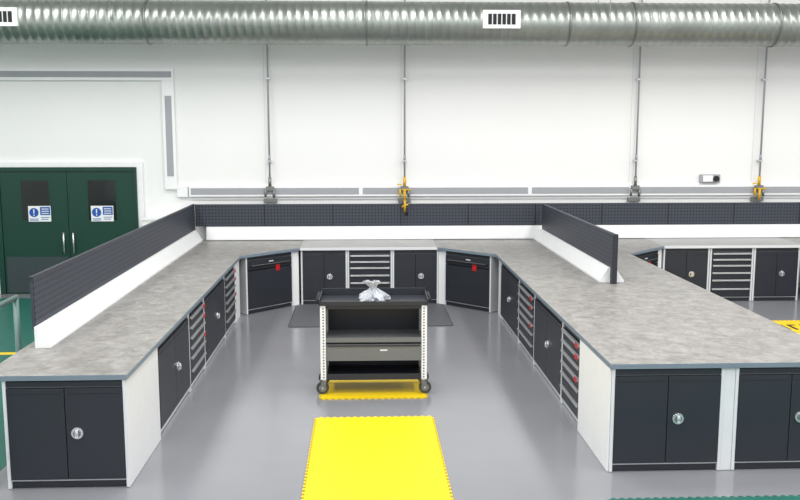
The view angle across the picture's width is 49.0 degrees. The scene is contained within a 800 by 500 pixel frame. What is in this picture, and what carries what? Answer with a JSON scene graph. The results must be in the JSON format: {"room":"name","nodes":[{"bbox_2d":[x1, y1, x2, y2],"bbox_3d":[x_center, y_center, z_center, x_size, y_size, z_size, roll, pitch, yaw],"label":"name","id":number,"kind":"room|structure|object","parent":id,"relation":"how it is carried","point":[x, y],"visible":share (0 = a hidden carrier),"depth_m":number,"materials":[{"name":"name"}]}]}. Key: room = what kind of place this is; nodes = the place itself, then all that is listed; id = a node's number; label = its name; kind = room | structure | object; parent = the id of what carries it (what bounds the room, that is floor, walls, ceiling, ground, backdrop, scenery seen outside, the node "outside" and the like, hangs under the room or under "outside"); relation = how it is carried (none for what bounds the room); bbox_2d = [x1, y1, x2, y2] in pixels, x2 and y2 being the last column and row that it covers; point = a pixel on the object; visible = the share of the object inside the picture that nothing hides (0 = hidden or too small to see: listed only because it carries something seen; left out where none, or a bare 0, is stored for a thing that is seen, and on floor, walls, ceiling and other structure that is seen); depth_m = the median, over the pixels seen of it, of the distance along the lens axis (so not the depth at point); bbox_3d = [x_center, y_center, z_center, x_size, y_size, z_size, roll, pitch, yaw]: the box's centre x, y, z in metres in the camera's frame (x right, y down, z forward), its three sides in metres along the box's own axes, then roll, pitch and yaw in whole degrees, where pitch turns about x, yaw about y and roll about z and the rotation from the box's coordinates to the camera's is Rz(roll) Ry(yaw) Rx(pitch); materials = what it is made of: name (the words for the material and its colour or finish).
{"room":"industrial workshop","nodes":[
{"label":"industrial workshop","id":0,"kind":"room"},
{"bbox_2d":[0,0,799,290],"bbox_3d":[1.933,-2.599,13.658,23.000,6.500,0.150,0,8,-2],"label":"wall","id":1,"kind":"structure","parent":0,"point":[477,114],"depth_m":13.58,"materials":[{"name":"paint"}]},
{"bbox_2d":[0,167,138,293],"bbox_3d":[-5.121,-0.294,13.549,2.150,1.955,0.122,0,8,-2],"label":"door","id":2,"kind":"structure","parent":1,"relation":"in","point":[27,248],"depth_m":13.51,"materials":[{"name":"green metal"}]},
{"bbox_2d":[28,206,50,221],"bbox_3d":[-5.535,-0.556,13.485,0.340,0.240,0.008,0,8,-2],"label":"safety sign","id":3,"kind":"object","parent":2,"relation":"attached to","point":[35,213],"visible":1,"depth_m":13.48,"materials":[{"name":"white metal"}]},
{"bbox_2d":[91,206,113,220],"bbox_3d":[-4.586,-0.561,13.523,0.340,0.240,0.008,0,8,-2],"label":"safety sign","id":4,"kind":"object","parent":2,"relation":"attached to","point":[98,213],"visible":1,"depth_m":13.52,"materials":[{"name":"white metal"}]},
{"bbox_2d":[0,162,144,293],"bbox_3d":[-5.122,-0.337,13.579,2.330,2.040,0.049,0,8,-2],"label":"door frame","id":5,"kind":"structure","parent":1,"relation":"attached to","point":[139,165],"depth_m":13.45,"materials":[{"name":"white metal"}]},
{"bbox_2d":[0,68,187,196],"bbox_3d":[-6.316,-1.770,13.327,6.080,1.950,0.056,0,8,-2],"label":"cable trunking","id":6,"kind":"object","parent":1,"relation":"attached to","point":[165,75],"visible":1,"depth_m":13.29,"materials":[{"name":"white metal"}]},
{"bbox_2d":[140,215,165,225],"bbox_3d":[-3.598,0.100,13.440,0.620,1.206,0.568,0,8,-2],"label":"door frame","id":7,"kind":"structure","parent":1,"relation":"attached to","point":[147,219],"depth_m":13.22,"materials":[{"name":"paint"}]},
{"bbox_2d":[264,0,276,202],"bbox_3d":[-2.009,-3.207,13.273,0.200,4.990,0.118,0,8,-2],"label":"air supply pipe","id":8,"kind":"object","parent":1,"relation":"attached to","point":[269,187],"visible":0.94,"depth_m":13.48,"materials":[{"name":"grey metal"}]},
{"bbox_2d":[397,0,410,215],"bbox_3d":[0.062,-3.114,13.301,0.220,5.182,0.259,0,8,-2],"label":"air supply pipe","id":9,"kind":"object","parent":1,"relation":"attached to","point":[404,187],"visible":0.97,"depth_m":13.57,"materials":[{"name":"grey metal"}]},
{"bbox_2d":[189,184,799,196],"bbox_3d":[4.085,-0.948,13.873,14.700,0.160,0.054,0,8,-2],"label":"cable trunking","id":10,"kind":"object","parent":1,"relation":"attached to","point":[786,189],"visible":1,"depth_m":13.74,"materials":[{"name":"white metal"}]},
{"bbox_2d":[192,196,799,199],"bbox_3d":[4.604,-0.835,13.928,15.660,0.020,0.019,0,8,-2],"label":"trim","id":11,"kind":"structure","parent":1,"relation":"attached to","point":[761,196],"depth_m":13.79,"materials":[{"name":"grey metal"}]},
{"bbox_2d":[263,0,760,175],"bbox_3d":[1.746,-3.380,13.464,7.668,4.700,0.003,0,8,-2],"label":"trim","id":12,"kind":"structure","parent":1,"relation":"attached to","point":[635,0],"depth_m":13.68,"materials":[{"name":"grey metal"}]},
{"bbox_2d":[627,0,642,200],"bbox_3d":[3.696,-3.239,13.505,0.200,4.990,0.118,0,8,-2],"label":"air supply pipe","id":13,"kind":"object","parent":1,"relation":"attached to","point":[635,186],"visible":0.94,"depth_m":13.71,"materials":[{"name":"grey metal"}]},
{"bbox_2d":[699,174,719,182],"bbox_3d":[4.895,-1.128,13.859,0.320,0.130,0.099,0,8,-2],"label":"emergency light","id":14,"kind":"object","parent":1,"relation":"attached to","point":[703,178],"visible":1,"depth_m":13.84,"materials":[{"name":"grey plastic"}]},
{"bbox_2d":[750,0,769,200],"bbox_3d":[5.665,-3.249,13.579,0.220,4.990,0.130,0,8,-2],"label":"air supply pipe","id":15,"kind":"object","parent":1,"relation":"attached to","point":[759,186],"visible":0.95,"depth_m":13.80,"materials":[{"name":"grey plastic"}]},
{"bbox_2d":[0,287,799,499],"bbox_3d":[2.299,1.901,5.271,23.000,0.100,17.720,0,8,-2],"label":"floor","id":16,"kind":"structure","parent":0,"point":[243,429],"depth_m":7.47,"materials":[{"name":"grey concrete"}]},
{"bbox_2d":[0,298,34,470],"bbox_3d":[-6.013,1.918,4.768,6.150,0.005,17.200,0,8,-2],"label":"floor","id":17,"kind":"structure","parent":16,"relation":"on","point":[7,334],"depth_m":10.96,"materials":[{"name":"green paint"}]},
{"bbox_2d":[0,295,21,352],"bbox_3d":[-3.080,1.351,4.557,0.120,1.178,5.820,0,8,-2],"label":"guard rail","id":18,"kind":"object","parent":17,"relation":"on","point":[15,299],"visible":0.34,"depth_m":7.30,"materials":[{"name":"metal"}]},
{"bbox_2d":[2,348,160,488],"bbox_3d":[-2.387,1.248,6.694,0.860,0.793,1.009,0,8,-2],"label":"base cabinet","id":19,"kind":"object","parent":16,"relation":"on","point":[80,433],"visible":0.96,"depth_m":6.24,"materials":[{"name":"grey metal"}]},
{"bbox_2d":[0,240,303,380],"bbox_3d":[-2.214,0.775,9.944,1.755,0.840,7.510,0,8,-2],"label":"workbench","id":20,"kind":"object","parent":16,"relation":"on","point":[113,344],"visible":0.73,"depth_m":7.91,"materials":[{"name":"stone"}]},
{"bbox_2d":[28,204,202,347],"bbox_3d":[-2.976,0.033,10.183,0.180,0.561,6.690,0,8,-2],"label":"panel","id":21,"kind":"object","parent":20,"relation":"on","point":[65,296],"visible":1,"depth_m":8.58,"materials":[{"name":"metal"}]},
{"bbox_2d":[157,315,190,431],"bbox_3d":[-2.311,1.083,7.881,0.659,0.793,1.304,0,8,-2],"label":"base cabinet","id":22,"kind":"object","parent":16,"relation":"on","point":[173,352],"visible":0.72,"depth_m":7.80,"materials":[{"name":"grey metal"}]},
{"bbox_2d":[188,299,206,386],"bbox_3d":[-2.360,0.936,8.930,0.648,0.793,0.804,0,8,-2],"label":"base cabinet","id":23,"kind":"object","parent":16,"relation":"on","point":[197,341],"visible":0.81,"depth_m":8.88,"materials":[{"name":"grey metal"}]},
{"bbox_2d":[203,277,225,367],"bbox_3d":[-2.400,0.785,10.019,0.659,0.793,1.384,0,8,-2],"label":"base cabinet","id":24,"kind":"object","parent":16,"relation":"on","point":[215,327],"visible":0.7,"depth_m":9.94,"materials":[{"name":"grey metal"}]},
{"bbox_2d":[224,266,236,333],"bbox_3d":[-2.451,0.630,11.127,0.648,0.793,0.844,0,8,-2],"label":"base cabinet","id":25,"kind":"object","parent":16,"relation":"on","point":[229,279],"visible":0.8,"depth_m":11.08,"materials":[{"name":"grey metal"}]},
{"bbox_2d":[239,252,293,314],"bbox_3d":[-2.001,0.435,12.526,0.530,0.793,0.840,7,11,42],"label":"base cabinet","id":26,"kind":"object","parent":16,"relation":"on","point":[266,281],"visible":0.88,"depth_m":12.31,"materials":[{"name":"grey metal"}]},
{"bbox_2d":[301,250,347,304],"bbox_3d":[-1.114,0.361,13.060,0.672,0.793,0.659,0,8,-2],"label":"base cabinet","id":27,"kind":"object","parent":16,"relation":"on","point":[326,268],"visible":0.84,"depth_m":12.76,"materials":[{"name":"grey metal"}]},
{"bbox_2d":[300,239,436,250],"bbox_3d":[-0.472,-0.084,13.196,1.994,0.042,0.980,0,8,-2],"label":"workbench","id":28,"kind":"object","parent":27,"relation":"on","point":[356,244],"visible":1,"depth_m":13.03,"materials":[{"name":"laminate"}]},
{"bbox_2d":[347,250,391,287],"bbox_3d":[-0.450,0.356,13.095,0.650,0.793,0.644,0,8,-2],"label":"base cabinet","id":29,"kind":"object","parent":16,"relation":"on","point":[363,265],"visible":0.73,"depth_m":12.78,"materials":[{"name":"grey metal"}]},
{"bbox_2d":[288,304,453,327],"bbox_3d":[-0.406,0.896,12.077,2.156,0.011,1.406,0,8,-2],"label":"floor mat","id":30,"kind":"object","parent":16,"relation":"on","point":[304,316],"visible":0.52,"depth_m":11.96,"materials":[{"name":"grey rubber"}]},
{"bbox_2d":[319,379,427,399],"bbox_3d":[-0.265,1.367,8.693,1.036,0.011,0.686,0,8,-2],"label":"floor mat","id":31,"kind":"object","parent":16,"relation":"on","point":[338,389],"visible":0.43,"depth_m":8.59,"materials":[{"name":"yellow rubber"}]},
{"bbox_2d":[316,288,430,393],"bbox_3d":[-0.258,0.888,8.631,1.109,0.955,0.491,0,8,-2],"label":"trolley","id":32,"kind":"object","parent":31,"relation":"on","point":[360,340],"visible":1,"depth_m":8.52,"materials":[{"name":"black metal"}]},
{"bbox_2d":[358,280,390,300],"bbox_3d":[-0.247,0.392,8.492,0.316,0.202,0.257,0,8,-2],"label":"plastic bag","id":33,"kind":"object","parent":32,"relation":"on","point":[373,293],"visible":0.95,"depth_m":8.45,"materials":[{"name":"white plastic"}]},
{"bbox_2d":[301,416,453,499],"bbox_3d":[-0.175,1.672,6.506,1.056,0.011,2.666,0,8,-2],"label":"floor mat","id":34,"kind":"object","parent":16,"relation":"on","point":[351,458],"visible":1,"depth_m":6.79,"materials":[{"name":"yellow rubber"}]},
{"bbox_2d":[392,250,438,302],"bbox_3d":[0.215,0.354,13.114,0.672,0.793,0.659,0,8,-2],"label":"base cabinet","id":35,"kind":"object","parent":16,"relation":"on","point":[410,268],"visible":0.8,"depth_m":12.81,"materials":[{"name":"grey metal"}]},
{"bbox_2d":[444,251,498,312],"bbox_3d":[1.113,0.418,12.653,0.840,0.793,0.530,7,11,42],"label":"base cabinet","id":36,"kind":"object","parent":16,"relation":"on","point":[471,281],"visible":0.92,"depth_m":12.42,"materials":[{"name":"grey metal"}]},
{"bbox_2d":[500,262,518,339],"bbox_3d":[1.677,0.626,11.156,0.659,0.793,1.364,0,8,-2],"label":"base cabinet","id":37,"kind":"object","parent":16,"relation":"on","point":[509,313],"visible":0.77,"depth_m":11.06,"materials":[{"name":"grey metal"}]},
{"bbox_2d":[517,280,534,363],"bbox_3d":[1.731,0.787,10.003,0.648,0.793,0.954,0,8,-2],"label":"base cabinet","id":38,"kind":"object","parent":16,"relation":"on","point":[526,302],"visible":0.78,"depth_m":9.92,"materials":[{"name":"grey metal"}]},
{"bbox_2d":[534,296,562,401],"bbox_3d":[1.772,0.946,8.865,0.659,0.793,1.334,0,8,-2],"label":"base cabinet","id":39,"kind":"object","parent":16,"relation":"on","point":[548,334],"visible":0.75,"depth_m":8.75,"materials":[{"name":"grey metal"}]},
{"bbox_2d":[560,323,579,421],"bbox_3d":[1.821,1.089,7.836,0.648,0.793,0.734,0,8,-2],"label":"base cabinet","id":40,"kind":"object","parent":16,"relation":"on","point":[570,350],"visible":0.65,"depth_m":7.82,"materials":[{"name":"grey metal"}]},
{"bbox_2d":[433,238,799,368],"bbox_3d":[2.325,0.741,10.193,3.335,0.840,7.380,0,8,-2],"label":"workbench","id":41,"kind":"object","parent":16,"relation":"on","point":[656,318],"visible":0.85,"depth_m":8.21,"materials":[{"name":"stone"}]},
{"bbox_2d":[195,202,799,239],"bbox_3d":[2.648,-0.458,13.708,11.590,0.545,0.100,0,8,-2],"label":"panel","id":42,"kind":"object","parent":41,"relation":"on","point":[728,219],"visible":0.94,"depth_m":13.65,"materials":[{"name":"metal"}]},
{"bbox_2d":[534,204,623,283],"bbox_3d":[2.298,-0.168,11.652,0.280,0.553,3.920,0,8,-2],"label":"panel","id":43,"kind":"object","parent":41,"relation":"on","point":[591,248],"visible":1,"depth_m":11.01,"materials":[{"name":"metal"}]},
{"bbox_2d":[634,250,658,266],"bbox_3d":[3.330,0.405,12.743,0.530,0.793,0.840,7,11,42],"label":"base cabinet","id":44,"kind":"object","parent":16,"relation":"on","point":[652,257],"visible":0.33,"depth_m":12.67,"materials":[{"name":"grey metal"}]},
{"bbox_2d":[577,340,735,470],"bbox_3d":[2.003,1.205,7.003,0.942,0.793,0.915,0,8,-2],"label":"end panel","id":45,"kind":"object","parent":16,"relation":"on","point":[594,394],"visible":1,"depth_m":6.78,"materials":[{"name":"grey metal"}]},
{"bbox_2d":[608,368,724,471],"bbox_3d":[1.970,1.209,6.975,0.845,0.793,0.949,0,8,-2],"label":"base cabinet","id":46,"kind":"object","parent":16,"relation":"on","point":[661,419],"visible":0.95,"depth_m":6.54,"materials":[{"name":"grey metal"}]},
{"bbox_2d":[661,248,709,289],"bbox_3d":[4.216,0.331,13.277,0.690,0.793,0.659,0,8,-2],"label":"base cabinet","id":47,"kind":"object","parent":16,"relation":"on","point":[691,265],"visible":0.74,"depth_m":12.96,"materials":[{"name":"grey metal"}]},
{"bbox_2d":[645,237,799,248],"bbox_3d":[4.925,-0.115,13.415,2.127,0.042,0.980,0,8,-2],"label":"workbench","id":48,"kind":"object","parent":47,"relation":"on","point":[743,242],"visible":0.86,"depth_m":13.25,"materials":[{"name":"laminate"}]},
{"bbox_2d":[608,495,799,499],"bbox_3d":[5.149,1.870,5.082,7.356,0.011,2.356,0,8,-2],"label":"floor mat","id":49,"kind":"object","parent":16,"relation":"on","point":[765,497],"visible":1,"depth_m":6.09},
{"bbox_2d":[708,248,753,300],"bbox_3d":[4.896,0.326,13.312,0.650,0.793,0.644,0,8,-2],"label":"base cabinet","id":50,"kind":"object","parent":16,"relation":"on","point":[730,269],"visible":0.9,"depth_m":13.01,"materials":[{"name":"grey metal"}]},
{"bbox_2d":[730,367,799,469],"bbox_3d":[2.900,1.204,7.013,0.845,0.793,0.949,0,8,-2],"label":"base cabinet","id":51,"kind":"object","parent":16,"relation":"on","point":[766,413],"visible":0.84,"depth_m":6.57,"materials":[{"name":"grey metal"}]},
{"bbox_2d":[751,248,799,300],"bbox_3d":[5.575,0.323,13.332,0.690,0.793,0.659,0,8,-2],"label":"base cabinet","id":52,"kind":"object","parent":16,"relation":"on","point":[775,275],"visible":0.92,"depth_m":13.04,"materials":[{"name":"grey metal"}]},
{"bbox_2d":[771,320,799,333],"bbox_3d":[5.043,1.060,10.891,1.186,0.014,1.686,0,8,-2],"label":"floor mat","id":53,"kind":"object","parent":16,"relation":"on","point":[794,325],"visible":0.21,"depth_m":11.48,"materials":[{"name":"yellow rubber"}]},
{"bbox_2d":[778,237,799,242],"bbox_3d":[6.950,0.715,10.381,1.657,0.840,7.380,0,8,-2],"label":"workbench","id":54,"kind":"object","parent":16,"relation":"on","point":[794,239],"visible":0.44,"depth_m":13.76,"materials":[{"name":"stone"}]},
{"bbox_3d":[2.296,-4.646,4.435,23.300,0.100,17.870,0,8,-2],"label":"ceiling","id":55,"kind":"structure","parent":0,"visible":0},
{"bbox_2d":[0,0,799,46],"bbox_3d":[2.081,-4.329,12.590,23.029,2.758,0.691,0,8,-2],"label":"ventilation duct","id":56,"kind":"object","parent":55,"relation":"hanging from","point":[149,22],"visible":1,"depth_m":12.42,"materials":[{"name":"metal"}]}
]}

